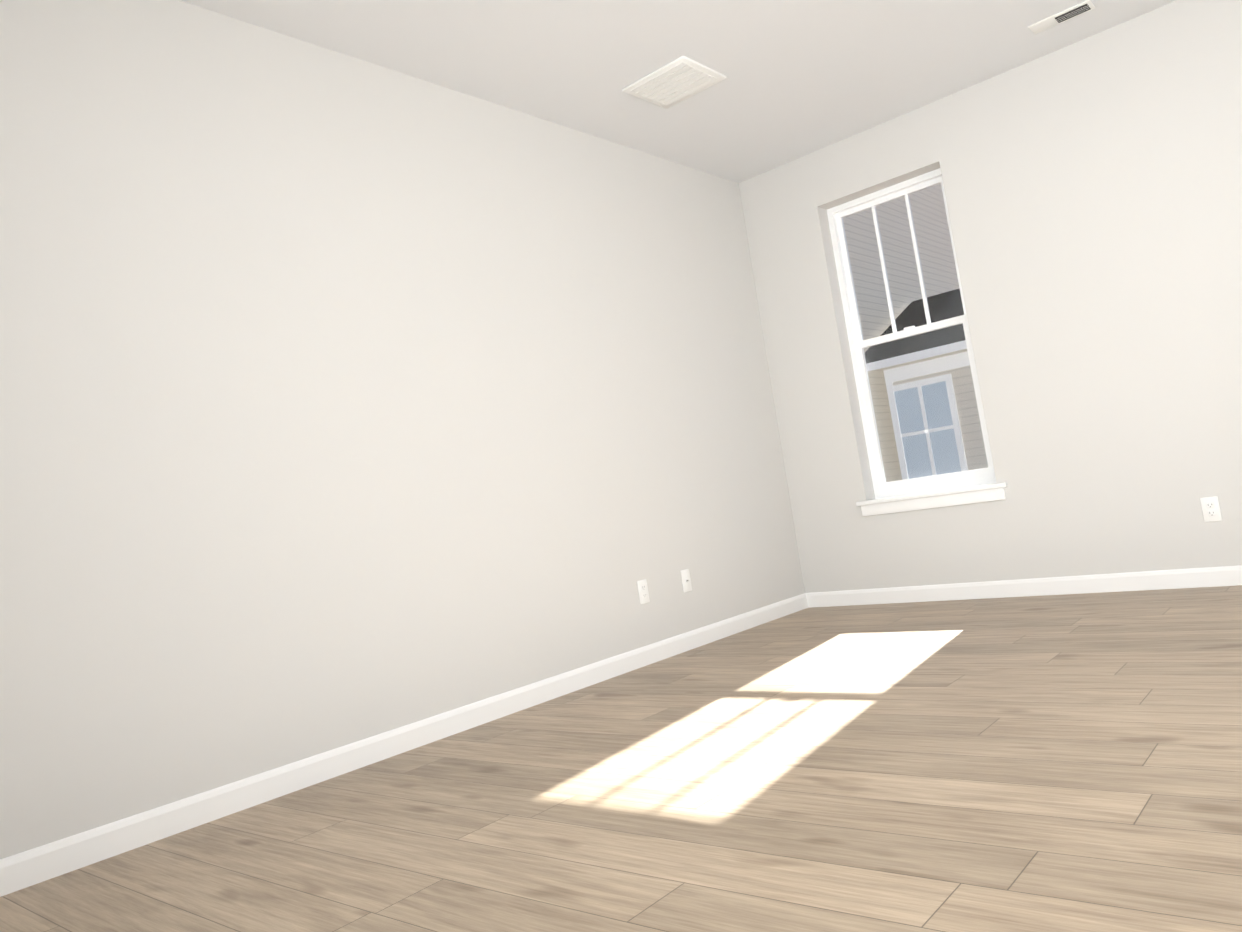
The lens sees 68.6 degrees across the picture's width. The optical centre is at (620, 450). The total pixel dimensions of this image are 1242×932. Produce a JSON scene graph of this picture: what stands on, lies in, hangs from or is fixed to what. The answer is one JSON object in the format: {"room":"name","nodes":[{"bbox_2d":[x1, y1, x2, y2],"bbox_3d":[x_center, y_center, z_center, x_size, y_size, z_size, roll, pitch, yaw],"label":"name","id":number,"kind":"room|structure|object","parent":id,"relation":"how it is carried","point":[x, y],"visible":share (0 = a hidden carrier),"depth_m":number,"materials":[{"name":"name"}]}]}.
{"room":"empty room","nodes":[
{"label":"empty room","id":0,"kind":"room"},
{"bbox_2d":[0,0,804,858],"bbox_3d":[-1.152,-0.217,3.442,0.200,2.740,6.700,-12,-5,40],"label":"wall","id":1,"kind":"structure","parent":0,"point":[344,400],"depth_m":3.34,"materials":[{"name":"grey paint"}]},
{"bbox_2d":[0,593,807,896],"bbox_3d":[-0.876,1.073,3.282,0.014,0.090,6.300,-12,-5,40],"label":"baseboard","id":2,"kind":"structure","parent":1,"relation":"attached to","point":[26,869],"depth_m":3.11,"materials":[{"name":"white wood"}]},
{"bbox_2d":[637,579,649,603],"bbox_3d":[0.112,0.702,4.522,0.009,0.116,0.072,-12,-5,40],"label":"electrical outlet","id":3,"kind":"object","parent":1,"relation":"attached to","point":[643,591],"visible":1,"depth_m":4.52,"materials":[{"name":"white plastic"}]},
{"bbox_2d":[680,569,691,592],"bbox_3d":[0.349,0.685,4.793,0.018,0.116,0.072,-12,-5,40],"label":"electrical outlet","id":4,"kind":"object","parent":1,"relation":"attached to","point":[686,580],"visible":1,"depth_m":4.79,"materials":[{"name":"white plastic"}]},
{"bbox_2d":[0,585,1241,931],"bbox_3d":[0.797,0.829,1.843,4.850,0.120,6.700,-12,-5,40],"label":"floor","id":5,"kind":"structure","parent":0,"point":[1058,763],"depth_m":2.29,"materials":[{"name":"brown wood"}]},
{"bbox_2d":[180,0,1176,182],"bbox_3d":[0.372,-2.008,2.041,4.850,0.150,6.700,-12,-5,40],"label":"ceiling","id":6,"kind":"structure","parent":0,"point":[804,78],"depth_m":4.16,"materials":[{"name":"white paint"}]},
{"bbox_2d":[622,56,726,108],"bbox_3d":[0.255,-1.747,4.337,0.370,0.015,0.350,-12,-5,40],"label":"ceiling vent","id":7,"kind":"object","parent":6,"relation":"in","point":[676,81],"visible":0.98,"depth_m":4.31,"materials":[{"name":"white"}]},
{"bbox_2d":[1028,0,1094,33],"bbox_3d":[2.060,-2.025,4.257,0.270,0.012,0.110,-12,-5,40],"label":"ceiling vent","id":8,"kind":"object","parent":6,"relation":"in","point":[1062,16],"visible":1,"depth_m":4.24,"materials":[{"name":"white metal"}]},
{"bbox_2d":[739,0,1241,592],"bbox_3d":[2.690,-0.726,4.414,4.450,2.740,0.200,-12,-5,40],"label":"wall","id":9,"kind":"structure","parent":0,"point":[1093,190],"depth_m":4.65,"materials":[{"name":"grey paint"}]},
{"bbox_2d":[827,168,995,498],"bbox_3d":[1.707,-0.657,5.327,0.760,1.800,0.070,-12,-5,40],"label":"window","id":10,"kind":"structure","parent":9,"relation":"in","point":[882,487],"depth_m":5.37,"materials":[{"name":"white plastic"}]},
{"bbox_2d":[856,482,1006,515],"bbox_3d":[1.778,0.280,5.182,0.870,0.090,0.162,-12,-5,40],"label":"window sill","id":11,"kind":"structure","parent":9,"relation":"attached to","point":[954,497],"depth_m":5.11,"materials":[{"name":"white wood"}]},
{"bbox_2d":[808,565,1241,607],"bbox_3d":[2.813,0.587,4.245,4.380,0.090,0.014,-12,-5,40],"label":"baseboard","id":12,"kind":"structure","parent":9,"relation":"attached to","point":[1223,575],"depth_m":4.77,"materials":[{"name":"white wood"}]},
{"bbox_2d":[1200,496,1221,521],"bbox_3d":[2.768,0.276,4.269,0.072,0.116,0.009,-12,-5,40],"label":"outlet","id":13,"kind":"object","parent":9,"relation":"attached to","point":[1210,506],"visible":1,"depth_m":4.27,"materials":[{"name":"white plastic"}]},
{"label":"outside","id":14,"kind":"structure","parent":0,"visible":0},
{"bbox_3d":[53.016,-2.162,66.522,300.000,0.500,280.000,-12,-5,40],"label":"ground","id":15,"kind":"structure","parent":14,"visible":0},
{"bbox_2d":[843,183,958,481],"bbox_3d":[1.280,-2.180,21.498,13.450,8.670,8.200,-12,-5,40],"label":"house","id":16,"kind":"structure","parent":15,"relation":"on","point":[928,240],"depth_m":15.90,"materials":[{"name":"beige"}]},
{"bbox_2d":[865,288,987,479],"bbox_3d":[6.807,-1.029,14.628,3.780,3.820,5.600,-12,-5,40],"label":"house","id":17,"kind":"structure","parent":15,"relation":"on","point":[953,310],"depth_m":13.37,"materials":[{"name":"beige"}]}
]}

